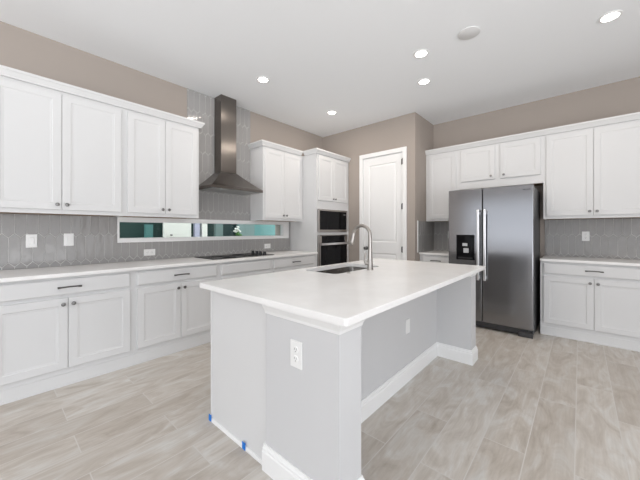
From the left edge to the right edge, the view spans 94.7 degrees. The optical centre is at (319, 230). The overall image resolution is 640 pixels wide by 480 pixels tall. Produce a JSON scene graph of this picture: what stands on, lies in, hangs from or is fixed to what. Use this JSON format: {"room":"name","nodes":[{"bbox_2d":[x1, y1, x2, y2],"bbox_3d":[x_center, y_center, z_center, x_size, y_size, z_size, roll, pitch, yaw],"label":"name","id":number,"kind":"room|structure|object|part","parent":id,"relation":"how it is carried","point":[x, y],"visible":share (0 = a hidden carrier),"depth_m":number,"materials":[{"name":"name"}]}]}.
{"room":"kitchen","nodes":[
{"label":"kitchen","id":0,"kind":"room"},
{"bbox_2d":[0,21,322,269],"bbox_3d":[-2.620,-0.267,2.805,0.200,3.048,9.740,0,0,41],"label":"wall","id":1,"kind":"structure","parent":0,"point":[20,49],"depth_m":3.09,"materials":[{"name":"beige paint"}]},
{"bbox_2d":[0,76,123,216],"bbox_3d":[-2.359,-0.678,2.678,0.355,1.070,0.924,0,0,41],"label":"upper cabinet","id":2,"kind":"object","parent":1,"relation":"attached to","point":[61,153],"visible":1,"depth_m":2.56,"materials":[{"name":"white wood"}]},
{"bbox_3d":[-2.400,-0.683,2.419,0.020,1.010,0.422,0,0,41],"label":"door","id":3,"kind":"part","parent":2,"relation":"part of","materials":[{"name":"white wood"}]},
{"bbox_3d":[-2.384,-0.154,2.700,0.288,0.017,0.888,0,0,41],"label":"panel","id":4,"kind":"part","parent":2,"relation":"part of","materials":[{"name":"white wood"}]},
{"bbox_3d":[-2.111,-0.683,2.746,0.020,1.010,0.444,0,0,41],"label":"door","id":5,"kind":"part","parent":2,"relation":"part of","materials":[{"name":"white wood"}]},
{"bbox_2d":[0,88,289,269],"bbox_3d":[-1.652,-0.724,3.741,0.011,2.132,3.454,0,0,41],"label":"tile backsplash","id":6,"kind":"structure","parent":1,"relation":"attached to","point":[95,237],"depth_m":3.30,"materials":[{"name":"grey tile"}]},
{"bbox_2d":[26,234,36,247],"bbox_3d":[-2.598,0.097,2.654,0.010,0.120,0.074,0,0,41],"label":"wall switch","id":7,"kind":"object","parent":6,"relation":"attached to","point":[31,239],"visible":1,"depth_m":2.65,"materials":[{"name":"white plastic"}]},
{"bbox_2d":[64,233,73,245],"bbox_3d":[-2.427,0.091,2.848,0.010,0.120,0.074,0,0,41],"label":"wall switch","id":8,"kind":"object","parent":6,"relation":"attached to","point":[68,237],"visible":1,"depth_m":2.85,"materials":[{"name":"white plastic"}]},
{"bbox_2d":[144,249,154,255],"bbox_3d":[-1.955,0.255,3.383,0.009,0.074,0.120,0,0,41],"label":"wall outlet","id":9,"kind":"object","parent":6,"relation":"attached to","point":[147,252],"visible":1,"depth_m":3.38,"materials":[{"name":"white plastic"}]},
{"bbox_2d":[264,244,270,248],"bbox_3d":[-0.829,0.251,4.659,0.009,0.074,0.120,0,0,41],"label":"wall outlet","id":10,"kind":"object","parent":6,"relation":"attached to","point":[265,245],"visible":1,"depth_m":4.66,"materials":[{"name":"white plastic"}]},
{"bbox_2d":[118,109,198,218],"bbox_3d":[-1.798,-0.678,3.313,0.355,1.070,0.769,0,0,41],"label":"upper cabinet","id":11,"kind":"object","parent":1,"relation":"attached to","point":[161,156],"visible":0.97,"depth_m":3.18,"materials":[{"name":"white wood"}]},
{"bbox_2d":[0,65,204,128],"bbox_3d":[-2.083,-1.248,2.981,0.348,0.068,1.744,0,0,41],"label":"crown molding","id":12,"kind":"structure","parent":11,"relation":"on","point":[5,71],"depth_m":2.71,"materials":[{"name":"white wood"}]},
{"bbox_3d":[-1.811,-0.683,3.086,0.020,1.010,0.356,0,0,41],"label":"door","id":13,"kind":"part","parent":11,"relation":"part of","materials":[{"name":"white wood"}]},
{"bbox_3d":[-1.824,-0.154,3.335,0.288,0.017,0.732,0,0,41],"label":"panel","id":14,"kind":"part","parent":11,"relation":"part of","materials":[{"name":"white wood"}]},
{"bbox_3d":[-1.573,-0.683,3.356,0.020,1.010,0.358,0,0,41],"label":"door","id":15,"kind":"part","parent":11,"relation":"part of","materials":[{"name":"white wood"}]},
{"bbox_2d":[117,217,288,242],"bbox_3d":[-1.373,-0.003,4.098,0.069,0.276,2.470,0,0,41],"label":"window","id":16,"kind":"structure","parent":1,"relation":"in","point":[284,228],"depth_m":3.80,"materials":[{"name":"white wood"}]},
{"bbox_2d":[199,94,262,194],"bbox_3d":[-1.196,-1.149,3.936,0.417,1.282,0.760,0,0,41],"label":"range hood","id":17,"kind":"object","parent":1,"relation":"attached to","point":[225,179],"visible":0.99,"depth_m":3.92,"materials":[{"name":"silver metal"}]},
{"bbox_2d":[248,140,302,221],"bbox_3d":[-0.664,-0.712,4.597,0.358,1.138,0.862,0,0,41],"label":"upper cabinet","id":18,"kind":"object","parent":1,"relation":"attached to","point":[279,173],"visible":0.99,"depth_m":4.41,"materials":[{"name":"white wood"}]},
{"bbox_3d":[-0.670,-0.683,4.379,0.020,1.010,0.370,0,0,41],"label":"door","id":19,"kind":"part","parent":18,"relation":"part of","materials":[{"name":"white wood"}]},
{"bbox_3d":[-0.676,-1.248,4.575,0.348,0.068,0.814,0,0,41],"label":"crown moulding","id":20,"kind":"part","parent":18,"relation":"part of","materials":[{"name":"white wood"}]},
{"bbox_3d":[-0.424,-0.683,4.658,0.020,1.010,0.368,0,0,41],"label":"door","id":21,"kind":"part","parent":18,"relation":"part of","materials":[{"name":"white wood"}]},
{"bbox_2d":[0,0,639,136],"bbox_3d":[0.134,-1.846,0.242,7.720,0.130,9.940,0,0,41],"label":"ceiling","id":22,"kind":"structure","parent":0,"point":[354,59],"depth_m":2.90,"materials":[{"name":"white paint"}]},
{"bbox_2d":[257,76,268,82],"bbox_3d":[-0.677,-1.787,3.502,0.152,0.008,0.152,0,0,41],"label":"recessed light","id":23,"kind":"object","parent":22,"relation":"in","point":[262,79],"visible":1,"depth_m":3.49,"materials":[{"name":"white"}]},
{"bbox_2d":[327,110,336,114],"bbox_3d":[0.180,-1.787,4.482,0.152,0.008,0.152,0,0,41],"label":"recessed light","id":24,"kind":"object","parent":22,"relation":"in","point":[331,112],"visible":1,"depth_m":4.47,"materials":[{"name":"white"}]},
{"bbox_2d":[413,49,428,57],"bbox_3d":[1.024,-1.787,2.987,0.152,0.008,0.152,0,0,41],"label":"recessed light","id":25,"kind":"object","parent":22,"relation":"in","point":[421,53],"visible":1,"depth_m":2.98,"materials":[{"name":"white"}]},
{"bbox_2d":[417,78,430,84],"bbox_3d":[1.252,-1.787,3.549,0.152,0.008,0.152,0,0,41],"label":"recessed light","id":26,"kind":"object","parent":22,"relation":"in","point":[424,81],"visible":1,"depth_m":3.54,"materials":[{"name":"white"}]},
{"bbox_2d":[598,10,622,22],"bbox_3d":[2.431,-1.787,2.470,0.152,0.008,0.152,0,0,41],"label":"recessed light","id":27,"kind":"object","parent":22,"relation":"in","point":[610,16],"visible":1,"depth_m":2.46,"materials":[{"name":"white plastic"}]},
{"bbox_2d":[0,322,639,479],"bbox_3d":[0.134,1.317,0.242,7.720,0.120,9.940,0,0,41],"label":"floor","id":28,"kind":"structure","parent":0,"point":[542,407],"depth_m":1.93,"materials":[{"name":"beige tile"}]},
{"bbox_2d":[0,271,132,405],"bbox_3d":[-2.247,0.815,2.577,0.656,0.884,0.922,0,0,41],"label":"base cabinet","id":29,"kind":"object","parent":28,"relation":"on","point":[55,333],"visible":0.99,"depth_m":2.35,"materials":[{"name":"white wood"}]},
{"bbox_3d":[-2.182,0.829,2.227,0.020,0.567,0.424,0,0,41],"label":"door","id":30,"kind":"part","parent":29,"relation":"part of","materials":[{"name":"white wood"}]},
{"bbox_3d":[-2.036,0.457,2.393,0.020,0.124,0.864,0,0,41],"label":"drawer","id":31,"kind":"part","parent":29,"relation":"part of","materials":[{"name":"white wood"}]},
{"bbox_3d":[-2.015,0.456,2.374,0.038,0.017,0.153,0,0,41],"label":"handle","id":32,"kind":"part","parent":29,"relation":"part of","materials":[{"name":"grey metal"}]},
{"bbox_3d":[-1.895,0.829,2.552,0.020,0.567,0.438,0,0,41],"label":"door","id":33,"kind":"part","parent":29,"relation":"part of","materials":[{"name":"white wood"}]},
{"bbox_2d":[0,250,317,282],"bbox_3d":[-1.416,0.358,3.532,0.641,0.030,3.454,0,0,41],"label":"countertop","id":34,"kind":"structure","parent":29,"relation":"on","point":[13,275],"depth_m":2.79,"materials":[{"name":"white stone"}]},
{"bbox_2d":[195,250,273,259],"bbox_3d":[-1.109,0.317,3.905,0.460,0.050,0.920,0,0,41],"label":"cooktop","id":35,"kind":"object","parent":34,"relation":"in","point":[252,254],"visible":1,"depth_m":3.91,"materials":[{"name":"black glass"}]},
{"bbox_2d":[133,263,217,364],"bbox_3d":[-1.657,0.815,3.246,0.656,0.884,0.862,0,0,41],"label":"base cabinet","id":36,"kind":"object","parent":28,"relation":"on","point":[172,313],"visible":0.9,"depth_m":2.97,"materials":[{"name":"white wood"}]},
{"bbox_3d":[-1.580,0.829,2.910,0.020,0.567,0.400,0,0,41],"label":"door","id":37,"kind":"part","parent":36,"relation":"part of","materials":[{"name":"white wood"}]},
{"bbox_3d":[-1.447,0.457,3.061,0.020,0.124,0.802,0,0,41],"label":"drawer","id":38,"kind":"part","parent":36,"relation":"part of","materials":[{"name":"white wood"}]},
{"bbox_3d":[-1.313,0.829,3.212,0.020,0.567,0.398,0,0,41],"label":"door","id":39,"kind":"part","parent":36,"relation":"part of","materials":[{"name":"white wood"}]},
{"bbox_2d":[218,258,271,279],"bbox_3d":[-1.117,0.815,3.866,0.645,0.884,0.779,0,0,41],"label":"base cabinet","id":40,"kind":"object","parent":28,"relation":"on","point":[226,270],"visible":0.08,"depth_m":3.63,"materials":[{"name":"white wood"}]},
{"bbox_3d":[-1.022,0.829,3.542,0.020,0.567,0.358,0,0,41],"label":"door","id":41,"kind":"part","parent":40,"relation":"part of","materials":[{"name":"white wood"}]},
{"bbox_3d":[-0.903,0.457,3.677,0.020,0.124,0.719,0,0,41],"label":"drawer","id":42,"kind":"part","parent":40,"relation":"part of","materials":[{"name":"white wood"}]},
{"bbox_3d":[-0.784,0.829,3.812,0.020,0.567,0.358,0,0,41],"label":"door","id":43,"kind":"part","parent":40,"relation":"part of","materials":[{"name":"white wood"}]},
{"bbox_2d":[272,254,315,272],"bbox_3d":[-0.561,0.815,4.489,0.656,0.884,0.891,0,0,41],"label":"base cabinet","id":44,"kind":"object","parent":28,"relation":"on","point":[279,264],"visible":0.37,"depth_m":4.25,"materials":[{"name":"white wood"}]},
{"bbox_3d":[-0.492,0.829,4.143,0.020,0.567,0.404,0,0,41],"label":"door","id":45,"kind":"part","parent":44,"relation":"part of","materials":[{"name":"white wood"}]},
{"bbox_3d":[-0.359,0.457,4.293,0.020,0.124,0.805,0,0,41],"label":"drawer","id":46,"kind":"part","parent":44,"relation":"part of","materials":[{"name":"white wood"}]},
{"bbox_3d":[-0.225,0.829,4.446,0.020,0.567,0.398,0,0,41],"label":"door","id":47,"kind":"part","parent":44,"relation":"part of","materials":[{"name":"white wood"}]},
{"bbox_2d":[290,148,350,266],"bbox_3d":[0.004,-0.012,5.122,0.666,2.538,0.905,0,0,41],"label":"tall cabinet","id":48,"kind":"object","parent":28,"relation":"on","point":[325,178],"visible":0.57,"depth_m":4.80,"materials":[{"name":"white wood"}]},
{"bbox_3d":[0.102,-0.836,4.801,0.020,0.715,0.381,0,0,41],"label":"door","id":49,"kind":"part","parent":48,"relation":"part of","materials":[{"name":"white wood"}]},
{"bbox_3d":[0.136,-1.248,5.006,0.300,0.068,0.905,0,0,41],"label":"crown moulding","id":50,"kind":"part","parent":48,"relation":"part of","materials":[{"name":"white wood"}]},
{"bbox_2d":[317,209,346,231],"bbox_3d":[0.066,-0.153,5.075,0.444,0.368,0.769,0,0,41],"label":"microwave","id":51,"kind":"object","parent":48,"relation":"in","point":[327,220],"visible":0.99,"depth_m":4.89,"materials":[{"name":"silver metal"}]},
{"bbox_3d":[0.190,-0.160,4.898,0.016,0.302,0.602,0,0,41],"label":"glass door","id":52,"kind":"part","parent":51,"relation":"part of","materials":[{"name":"black glass"}]},
{"bbox_3d":[0.426,-0.160,5.166,0.016,0.302,0.109,0,0,41],"label":"control panel","id":53,"kind":"part","parent":51,"relation":"part of","materials":[{"name":"black glass"}]},
{"bbox_2d":[317,235,348,265],"bbox_3d":[0.059,0.414,5.081,0.585,0.668,0.769,0,0,41],"label":"wall oven","id":54,"kind":"object","parent":48,"relation":"in","point":[331,249],"visible":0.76,"depth_m":4.86,"materials":[{"name":"grey"}]},
{"bbox_3d":[0.228,0.468,4.932,0.032,0.516,0.721,0,0,41],"label":"oven door","id":55,"kind":"part","parent":54,"relation":"part of","materials":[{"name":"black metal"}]},
{"bbox_3d":[0.224,0.149,4.936,0.022,0.111,0.613,0,0,41],"label":"control panel","id":56,"kind":"part","parent":54,"relation":"part of","materials":[{"name":"black glass"}]},
{"bbox_3d":[0.259,0.222,4.905,0.051,0.032,0.721,0,0,41],"label":"handle","id":57,"kind":"part","parent":54,"relation":"part of","materials":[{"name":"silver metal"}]},
{"bbox_3d":[0.357,-0.836,5.090,0.020,0.715,0.385,0,0,41],"label":"door","id":58,"kind":"part","parent":48,"relation":"part of","materials":[{"name":"white wood"}]},
{"bbox_2d":[211,273,477,479],"bbox_3d":[0.388,0.815,2.404,1.148,0.884,2.224,0,0,41],"label":"kitchen island","id":59,"kind":"object","parent":28,"relation":"on","point":[304,424],"visible":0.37,"depth_m":1.62,"materials":[{"name":"grey paint"}]},
{"bbox_3d":[-0.506,1.247,1.756,0.576,0.020,0.010,0,0,41],"label":"shoe moulding","id":60,"kind":"part","parent":59,"relation":"part of","materials":[{"name":"white wood"}]},
{"bbox_3d":[-0.491,0.815,1.762,0.586,0.884,0.018,0,0,41],"label":"panel","id":61,"kind":"part","parent":59,"relation":"part of","materials":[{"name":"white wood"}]},
{"bbox_2d":[290,339,301,369],"bbox_3d":[-0.113,0.586,1.392,0.078,0.128,0.009,0,0,41],"label":"wall outlet","id":62,"kind":"object","parent":59,"relation":"attached to","point":[295,346],"visible":1,"depth_m":1.39,"materials":[{"name":"white plastic"}]},
{"bbox_2d":[293,355,297,362],"bbox_3d":[-0.115,0.608,1.390,0.033,0.033,0.003,0,0,41],"label":"receptacle","id":63,"kind":"object","parent":62,"relation":"attached to","point":[295,357],"depth_m":1.39,"materials":[{"name":"white plastic"}]},
{"bbox_3d":[-0.039,0.404,1.442,0.515,0.062,0.217,0,0,41],"label":"cap trim","id":64,"kind":"part","parent":59,"relation":"part of","materials":[{"name":"white"}]},
{"bbox_2d":[200,258,485,325],"bbox_3d":[0.399,0.358,2.375,1.192,0.030,2.250,0,0,41],"label":"island countertop","id":65,"kind":"structure","parent":59,"relation":"on","point":[343,299],"depth_m":1.79,"materials":[{"name":"white stone"}]},
{"bbox_2d":[316,266,366,273],"bbox_3d":[0.219,0.474,2.674,0.384,0.200,0.724,0,0,41],"label":"sink","id":66,"kind":"object","parent":65,"relation":"in","point":[350,268],"visible":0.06,"depth_m":2.95,"materials":[{"name":"silver metal"}]},
{"bbox_2d":[349,224,372,269],"bbox_3d":[0.359,0.144,2.604,0.242,0.397,0.063,0,0,41],"label":"faucet","id":67,"kind":"object","parent":65,"relation":"on","point":[369,262],"visible":1,"depth_m":2.54,"materials":[{"name":"silver metal"}]},
{"bbox_3d":[0.370,0.072,2.601,0.201,0.252,0.035,0,0,41],"label":"spout","id":68,"kind":"part","parent":67,"relation":"part of","materials":[{"name":"silver metal"}]},
{"bbox_3d":[0.406,0.247,2.550,0.056,0.111,0.035,0,0,9],"label":"lever","id":69,"kind":"part","parent":67,"relation":"part of","materials":[{"name":"silver metal"}]},
{"bbox_3d":[0.621,1.190,2.206,0.516,0.133,2.214,0,0,41],"label":"baseboard","id":70,"kind":"part","parent":59,"relation":"part of","materials":[{"name":"white wood"}]},
{"bbox_2d":[406,318,409,333],"bbox_3d":[0.735,0.802,2.464,0.006,0.120,0.074,0,0,41],"label":"wall plate","id":71,"kind":"object","parent":59,"relation":"attached to","point":[407,320],"visible":1,"depth_m":2.45,"materials":[{"name":"white plastic"}]},
{"bbox_2d":[420,254,448,262],"bbox_3d":[1.910,0.815,4.615,0.500,0.884,0.624,0,0,41],"label":"base cabinet","id":72,"kind":"object","parent":28,"relation":"on","point":[425,258],"visible":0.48,"depth_m":4.42,"materials":[{"name":"white wood"}]},
{"bbox_2d":[419,250,448,255],"bbox_3d":[1.921,0.358,4.623,0.506,0.030,0.604,0,0,41],"label":"countertop","id":73,"kind":"structure","parent":72,"relation":"on","point":[434,252],"depth_m":4.53,"materials":[{"name":"white stone"}]},
{"bbox_3d":[1.742,0.457,4.410,0.420,0.124,0.020,0,0,41],"label":"drawer","id":74,"kind":"part","parent":72,"relation":"part of","materials":[{"name":"white wood"}]},
{"bbox_2d":[449,184,539,338],"bbox_3d":[2.351,0.362,3.981,0.938,1.790,0.878,0,0,41],"label":"refrigerator","id":75,"kind":"object","parent":28,"relation":"on","point":[497,229],"visible":0.88,"depth_m":3.62,"materials":[{"name":"grey metal"}]},
{"bbox_3d":[1.922,0.315,3.897,0.406,1.695,0.068,0,0,41],"label":"door","id":76,"kind":"part","parent":75,"relation":"part of","materials":[{"name":"silver metal"}]},
{"bbox_3d":[2.008,0.189,3.737,0.030,0.887,0.058,0,0,41],"label":"handle","id":77,"kind":"part","parent":75,"relation":"part of","materials":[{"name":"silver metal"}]},
{"bbox_3d":[2.063,0.189,3.688,0.030,0.887,0.058,0,0,41],"label":"handle","id":78,"kind":"part","parent":75,"relation":"part of","materials":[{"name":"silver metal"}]},
{"bbox_3d":[2.277,0.315,3.584,0.524,1.695,0.068,0,0,41],"label":"door","id":79,"kind":"part","parent":75,"relation":"part of","materials":[{"name":"silver metal"}]},
{"bbox_2d":[540,261,639,351],"bbox_3d":[3.215,0.815,3.464,0.962,0.884,0.624,0,0,41],"label":"base cabinet","id":80,"kind":"object","parent":28,"relation":"on","point":[599,304],"visible":0.98,"depth_m":3.28,"materials":[{"name":"white wood"}]},
{"bbox_3d":[2.869,0.829,3.416,0.448,0.567,0.020,0,0,41],"label":"door","id":81,"kind":"part","parent":80,"relation":"part of","materials":[{"name":"white wood"}]},
{"bbox_2d":[540,255,639,266],"bbox_3d":[3.226,0.358,3.471,0.974,0.030,0.604,0,0,41],"label":"countertop","id":82,"kind":"structure","parent":80,"relation":"on","point":[587,260],"depth_m":3.37,"materials":[{"name":"white stone"}]},
{"bbox_3d":[3.039,0.457,3.266,0.900,0.124,0.020,0,0,41],"label":"drawer","id":83,"kind":"part","parent":80,"relation":"part of","materials":[{"name":"white wood"}]},
{"bbox_3d":[3.208,0.829,3.117,0.450,0.567,0.020,0,0,41],"label":"door","id":84,"kind":"part","parent":80,"relation":"part of","materials":[{"name":"white wood"}]},
{"bbox_2d":[323,112,417,261],"bbox_3d":[0.788,-0.267,5.119,1.848,3.048,0.120,0,0,41],"label":"wall","id":85,"kind":"structure","parent":0,"point":[401,131],"depth_m":4.82,"materials":[{"name":"beige paint"}]},
{"bbox_2d":[359,146,406,260],"bbox_3d":[1.036,-0.018,4.859,0.865,2.550,0.172,0,0,41],"label":"door","id":86,"kind":"structure","parent":85,"relation":"in","point":[382,174],"depth_m":4.84,"materials":[{"name":"white painted wood"}]},
{"bbox_2d":[417,221,417,252],"bbox_3d":[1.500,0.097,4.521,0.012,0.490,0.014,0,0,41],"label":"trim","id":87,"kind":"structure","parent":85,"relation":"attached to","point":[417,221],"depth_m":4.52,"materials":[{"name":"white"}]},
{"bbox_2d":[418,114,432,260],"bbox_3d":[1.681,-0.267,4.825,0.120,3.048,0.620,0,0,41],"label":"wall","id":88,"kind":"structure","parent":0,"point":[425,128],"depth_m":4.67,"materials":[{"name":"beige paint"}]},
{"bbox_2d":[418,221,433,251],"bbox_3d":[1.716,0.100,4.766,0.011,0.484,0.638,0,0,41],"label":"tile backsplash","id":89,"kind":"structure","parent":88,"relation":"attached to","point":[425,228],"depth_m":4.74,"materials":[{"name":"grey tile"}]},
{"bbox_2d":[433,77,639,259],"bbox_3d":[4.078,-0.267,3.256,5.792,3.048,0.200,0,0,41],"label":"wall","id":90,"kind":"structure","parent":0,"point":[618,98],"depth_m":4.03,"materials":[{"name":"beige paint"}]},
{"bbox_2d":[434,222,448,250],"bbox_3d":[2.127,0.100,4.837,0.510,0.484,0.011,0,0,41],"label":"tile backsplash","id":91,"kind":"structure","parent":90,"relation":"attached to","point":[441,240],"depth_m":4.92,"materials":[{"name":"grey tile"}]},
{"bbox_2d":[426,150,457,221],"bbox_3d":[1.992,-0.678,4.719,0.486,1.070,0.355,0,0,41],"label":"upper cabinet","id":92,"kind":"object","parent":90,"relation":"attached to","point":[441,168],"visible":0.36,"depth_m":4.62,"materials":[{"name":"white wood"}]},
{"bbox_2d":[458,136,542,189],"bbox_3d":[2.562,-0.911,4.216,1.032,0.604,0.355,0,0,41],"label":"upper cabinet","id":93,"kind":"object","parent":90,"relation":"attached to","point":[516,162],"visible":0.94,"depth_m":4.06,"materials":[{"name":"white wood"}]},
{"bbox_3d":[2.282,-0.954,4.275,0.447,0.469,0.020,0,0,41],"label":"door","id":94,"kind":"part","parent":93,"relation":"part of","materials":[{"name":"white wood"}]},
{"bbox_3d":[2.584,-0.621,4.242,0.995,0.017,0.288,0,0,41],"label":"panel","id":95,"kind":"part","parent":93,"relation":"part of","materials":[{"name":"white wood"}]},
{"bbox_3d":[2.667,-0.954,3.936,0.450,0.469,0.020,0,0,41],"label":"door","id":96,"kind":"part","parent":93,"relation":"part of","materials":[{"name":"white wood"}]},
{"bbox_2d":[425,112,639,154],"bbox_3d":[2.755,-1.248,4.045,2.520,0.068,0.360,0,0,41],"label":"crown molding","id":97,"kind":"structure","parent":90,"relation":"attached to","point":[632,116],"depth_m":3.75,"materials":[{"name":"white wood"}]},
{"bbox_2d":[543,119,639,219],"bbox_3d":[3.306,-0.678,3.560,0.952,1.070,0.355,0,0,41],"label":"upper cabinet","id":98,"kind":"object","parent":90,"relation":"attached to","point":[593,172],"visible":1,"depth_m":3.46,"materials":[{"name":"white wood"}]},
{"bbox_3d":[3.043,-0.683,3.604,0.438,1.010,0.020,0,0,41],"label":"door","id":99,"kind":"part","parent":98,"relation":"part of","materials":[{"name":"white wood"}]},
{"bbox_3d":[3.328,-0.154,3.585,0.915,0.017,0.288,0,0,41],"label":"panel","id":100,"kind":"part","parent":98,"relation":"part of","materials":[{"name":"white wood"}]},
{"bbox_3d":[3.378,-0.683,3.309,0.448,1.010,0.020,0,0,41],"label":"door","id":101,"kind":"part","parent":98,"relation":"part of","materials":[{"name":"white wood"}]},
{"bbox_2d":[545,218,639,259],"bbox_3d":[3.420,0.100,3.696,0.960,0.484,0.011,0,0,41],"label":"tile backsplash","id":102,"kind":"structure","parent":90,"relation":"attached to","point":[617,238],"depth_m":3.68,"materials":[{"name":"grey tile"}]},
{"bbox_2d":[582,231,589,240],"bbox_3d":[3.364,0.076,3.732,0.074,0.120,0.009,0,0,41],"label":"wall outlet","id":103,"kind":"object","parent":102,"relation":"attached to","point":[585,234],"visible":1,"depth_m":3.73,"materials":[{"name":"white plastic"}]},
{"label":"outside","id":104,"kind":"structure","parent":0,"visible":0},
{"bbox_3d":[-2.536,1.327,6.905,5.060,0.100,11.000,0,0,41],"label":"ground","id":105,"kind":"structure","parent":104,"visible":0},
{"bbox_2d":[144,224,152,237],"bbox_3d":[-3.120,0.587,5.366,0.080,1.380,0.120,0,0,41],"label":"wall","id":106,"kind":"structure","parent":105,"relation":"on","point":[148,229],"depth_m":5.34,"materials":[{"name":"teal"}]},
{"bbox_2d":[163,223,190,236],"bbox_3d":[-2.734,0.167,5.672,0.115,2.220,0.510,0,0,41],"label":"door","id":107,"kind":"structure","parent":105,"relation":"on","point":[169,229],"depth_m":5.66,"materials":[{"name":"white"}]},
{"bbox_2d":[120,222,235,237],"bbox_3d":[-2.627,-0.033,6.318,0.100,2.620,7.000,0,0,41],"label":"wall","id":108,"kind":"structure","parent":105,"relation":"on","point":[127,229],"depth_m":5.62,"materials":[{"name":"teal"}]},
{"bbox_2d":[193,223,274,236],"bbox_3d":[-1.789,0.167,6.799,0.080,2.220,2.270,0,0,41],"label":"wall","id":109,"kind":"structure","parent":105,"relation":"on","point":[259,230],"depth_m":6.77,"materials":[{"name":"teal"}]},
{"bbox_2d":[233,226,241,235],"bbox_3d":[-1.821,0.594,6.533,0.156,1.365,0.176,0,0,41],"label":"flowering plant","id":110,"kind":"object","parent":105,"relation":"on","point":[236,230],"visible":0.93,"depth_m":6.49,"materials":[{"name":"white plant"}]}
]}

